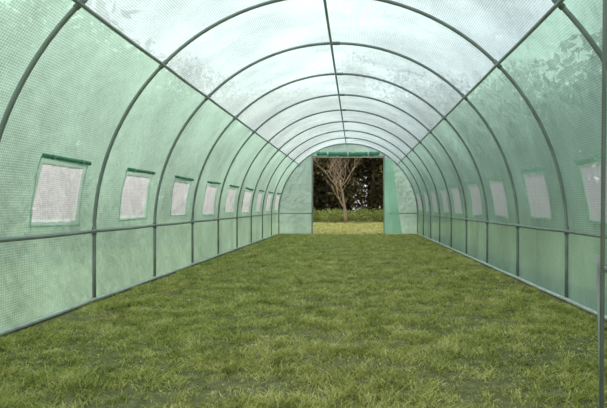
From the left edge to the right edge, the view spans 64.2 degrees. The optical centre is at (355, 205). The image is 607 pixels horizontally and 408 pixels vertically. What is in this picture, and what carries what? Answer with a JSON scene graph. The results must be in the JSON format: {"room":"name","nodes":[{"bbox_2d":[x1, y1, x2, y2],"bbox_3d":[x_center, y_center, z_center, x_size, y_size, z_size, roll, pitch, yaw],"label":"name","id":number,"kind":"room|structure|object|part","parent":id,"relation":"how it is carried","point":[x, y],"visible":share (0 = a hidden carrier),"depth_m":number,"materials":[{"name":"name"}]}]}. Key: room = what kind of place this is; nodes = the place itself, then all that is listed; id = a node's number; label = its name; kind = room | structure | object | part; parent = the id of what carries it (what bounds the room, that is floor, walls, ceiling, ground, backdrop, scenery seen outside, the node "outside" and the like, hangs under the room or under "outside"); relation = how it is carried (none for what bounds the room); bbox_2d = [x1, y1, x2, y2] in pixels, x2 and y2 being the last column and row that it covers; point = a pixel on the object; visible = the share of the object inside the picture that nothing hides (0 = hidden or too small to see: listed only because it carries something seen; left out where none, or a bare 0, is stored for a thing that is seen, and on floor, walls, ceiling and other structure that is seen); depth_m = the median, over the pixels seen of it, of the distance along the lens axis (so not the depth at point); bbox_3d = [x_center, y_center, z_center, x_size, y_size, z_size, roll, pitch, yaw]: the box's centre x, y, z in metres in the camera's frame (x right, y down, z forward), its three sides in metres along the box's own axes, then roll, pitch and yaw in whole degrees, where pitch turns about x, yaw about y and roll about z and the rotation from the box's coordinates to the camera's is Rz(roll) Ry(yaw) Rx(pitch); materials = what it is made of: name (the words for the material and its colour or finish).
{"room":"greenhouse","nodes":[
{"label":"greenhouse","id":0,"kind":"room"},
{"bbox_2d":[0,0,297,329],"bbox_3d":[-1.515,-0.163,6.000,0.496,1.587,9.500,0,0,0],"label":"wall","id":1,"kind":"structure","parent":0,"point":[73,101],"depth_m":3.00,"materials":[{"name":"green plastic"}]},
{"bbox_2d":[29,153,91,227],"bbox_3d":[-1.690,-0.080,2.768,0.105,0.410,0.466,0,0,0],"label":"window","id":2,"kind":"structure","parent":1,"relation":"in","point":[55,201],"depth_m":2.73,"materials":[{"name":"white"}]},
{"bbox_2d":[118,168,154,221],"bbox_3d":[-1.684,-0.085,3.716,0.105,0.402,0.468,0,0,0],"label":"window","id":3,"kind":"structure","parent":1,"relation":"in","point":[134,195],"depth_m":3.72,"materials":[{"name":"white"}]},
{"bbox_2d":[170,175,193,215],"bbox_3d":[-1.685,-0.095,4.673,0.095,0.383,0.451,0,0,0],"label":"window","id":4,"kind":"structure","parent":1,"relation":"in","point":[180,190],"depth_m":4.63,"materials":[{"name":"white fabric"}]},
{"bbox_2d":[202,181,220,215],"bbox_3d":[-1.685,-0.084,5.624,0.113,0.414,0.463,0,0,0],"label":"window","id":5,"kind":"structure","parent":1,"relation":"in","point":[208,208],"depth_m":5.63,"materials":[{"name":"white"}]},
{"bbox_2d":[225,185,238,212],"bbox_3d":[-1.686,-0.093,6.567,0.095,0.383,0.476,0,0,0],"label":"window","id":6,"kind":"structure","parent":1,"relation":"in","point":[231,193],"depth_m":6.54,"materials":[{"name":"white"}]},
{"bbox_2d":[242,187,253,212],"bbox_3d":[-1.689,-0.084,7.524,0.105,0.405,0.447,0,0,3],"label":"window","id":7,"kind":"structure","parent":1,"relation":"in","point":[248,191],"depth_m":7.54,"materials":[{"name":"white fabric"}]},
{"bbox_2d":[255,190,263,211],"bbox_3d":[-1.678,-0.087,8.466,0.102,0.396,0.480,0,0,0],"label":"window","id":8,"kind":"structure","parent":1,"relation":"in","point":[258,203],"depth_m":8.50,"materials":[{"name":"white plastic"}]},
{"bbox_2d":[265,191,272,210],"bbox_3d":[-1.690,-0.088,9.429,0.102,0.392,0.466,0,0,0],"label":"window","id":9,"kind":"structure","parent":1,"relation":"in","point":[268,202],"depth_m":9.45,"materials":[{"name":"white plastic"}]},
{"bbox_2d":[274,193,280,210],"bbox_3d":[-1.682,-0.094,10.372,0.098,0.390,0.486,0,0,0],"label":"window","id":10,"kind":"structure","parent":1,"relation":"in","point":[277,194],"depth_m":10.38,"materials":[{"name":"white"}]},
{"bbox_2d":[0,209,606,407],"bbox_3d":[-0.165,0.630,30.000,120.000,0.001,120.000,0,0,0],"label":"ground","id":11,"kind":"structure","parent":0,"point":[217,386],"depth_m":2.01,"materials":[{"name":"plant"}]},
{"bbox_2d":[0,0,606,407],"bbox_3d":[-0.165,-0.387,5.929,3.128,2.034,9.671,0,0,0],"label":"frame","id":12,"kind":"object","parent":11,"relation":"on","point":[391,219],"visible":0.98,"depth_m":3.94,"materials":[{"name":"green metal"}]},
{"bbox_2d":[384,159,401,232],"bbox_3d":[0.845,-0.220,10.730,0.400,1.660,0.024,0,0,0],"label":"door curtain","id":13,"kind":"object","parent":12,"relation":"hanging from","point":[392,224],"depth_m":10.73,"materials":[{"name":"green plastic"}]},
{"bbox_3d":[-0.165,-0.220,6.000,1.636,1.680,9.464,0,0,0],"label":"door zip trim","id":14,"kind":"part","parent":12,"relation":"part of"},
{"bbox_2d":[313,143,361,222],"bbox_3d":[-0.628,-0.903,17.197,2.691,3.071,1.530,0,0,3],"label":"bare tree","id":15,"kind":"object","parent":11,"relation":"on","point":[340,183],"visible":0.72,"depth_m":17.27,"materials":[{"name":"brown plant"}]},
{"bbox_2d":[313,222,382,233],"bbox_3d":[-0.143,0.591,14.132,8.181,0.078,6.579,0,0,0],"label":"grass","id":16,"kind":"structure","parent":11,"relation":"on","point":[371,225],"depth_m":13.56,"materials":[{"name":"green plant"}]},
{"bbox_2d":[224,143,479,218],"bbox_3d":[-0.071,-3.390,26.716,25.371,8.219,11.968,0,0,0],"label":"forest trees","id":17,"kind":"object","parent":11,"relation":"on","point":[370,170],"visible":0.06,"depth_m":23.22,"materials":[{"name":"green plant"}]},
{"bbox_2d":[241,207,462,221],"bbox_3d":[-0.046,0.292,18.871,9.832,0.684,1.910,0,0,-3],"label":"hedge","id":18,"kind":"object","parent":11,"relation":"on","point":[337,216],"visible":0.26,"depth_m":18.71,"materials":[{"name":"green plant"}]},
{"bbox_2d":[85,0,553,163],"bbox_3d":[-0.162,-1.182,6.000,2.263,0.497,9.507,0,0,0],"label":"ceiling","id":19,"kind":"structure","parent":0,"point":[160,27],"depth_m":3.83,"materials":[{"name":"white plastic"}]},
{"bbox_2d":[279,143,416,233],"bbox_3d":[-0.165,-0.388,10.779,3.134,2.035,0.024,0,0,0],"label":"wall","id":20,"kind":"structure","parent":0,"point":[296,197],"depth_m":10.78,"materials":[{"name":"green plastic"}]},
{"bbox_2d":[398,0,606,314],"bbox_3d":[1.183,-0.167,6.000,0.497,1.594,9.500,0,0,0],"label":"wall","id":21,"kind":"structure","parent":0,"point":[556,68],"depth_m":3.39,"materials":[{"name":"green plastic"}]},
{"bbox_2d":[417,193,421,210],"bbox_3d":[1.365,-0.091,10.266,0.091,0.404,0.455,0,0,0],"label":"window","id":22,"kind":"structure","parent":21,"relation":"in","point":[418,195],"depth_m":10.33,"materials":[{"name":"white plastic"}]},
{"bbox_2d":[423,191,428,211],"bbox_3d":[1.370,-0.087,9.321,0.084,0.414,0.479,0,0,0],"label":"window","id":23,"kind":"structure","parent":21,"relation":"in","point":[424,192],"depth_m":9.34,"materials":[{"name":"white"}]},
{"bbox_2d":[430,190,437,212],"bbox_3d":[1.362,-0.085,8.379,0.074,0.400,0.465,0,0,0],"label":"window","id":24,"kind":"structure","parent":21,"relation":"in","point":[434,200],"depth_m":8.33,"materials":[{"name":"white"}]},
{"bbox_2d":[438,188,448,212],"bbox_3d":[1.369,-0.088,7.433,0.089,0.397,0.500,0,0,0],"label":"window","id":25,"kind":"structure","parent":21,"relation":"in","point":[443,192],"depth_m":7.41,"materials":[{"name":"white"}]},
{"bbox_2d":[449,185,462,214],"bbox_3d":[1.366,-0.088,6.490,0.089,0.409,0.482,0,0,-2],"label":"window","id":26,"kind":"structure","parent":21,"relation":"in","point":[455,192],"depth_m":6.54,"materials":[{"name":"white"}]},
{"bbox_2d":[466,181,482,215],"bbox_3d":[1.367,-0.086,5.523,0.078,0.425,0.478,0,0,0],"label":"window","id":27,"kind":"structure","parent":21,"relation":"in","point":[476,202],"depth_m":5.47,"materials":[{"name":"white"}]},
{"bbox_2d":[487,177,508,218],"bbox_3d":[1.356,-0.085,4.571,0.086,0.412,0.484,0,0,0],"label":"window","id":28,"kind":"structure","parent":21,"relation":"in","point":[499,199],"depth_m":4.57,"materials":[{"name":"white"}]},
{"bbox_2d":[519,166,551,218],"bbox_3d":[1.361,-0.100,3.628,0.087,0.394,0.509,0,0,0],"label":"window","id":29,"kind":"structure","parent":21,"relation":"in","point":[536,185],"depth_m":3.61,"materials":[{"name":"white fabric"}]},
{"bbox_2d":[574,153,606,224],"bbox_3d":[1.369,-0.080,2.688,0.084,0.410,0.495,0,0,0],"label":"window","id":30,"kind":"structure","parent":21,"relation":"in","point":[590,171],"depth_m":2.78,"materials":[{"name":"white"}]}
]}

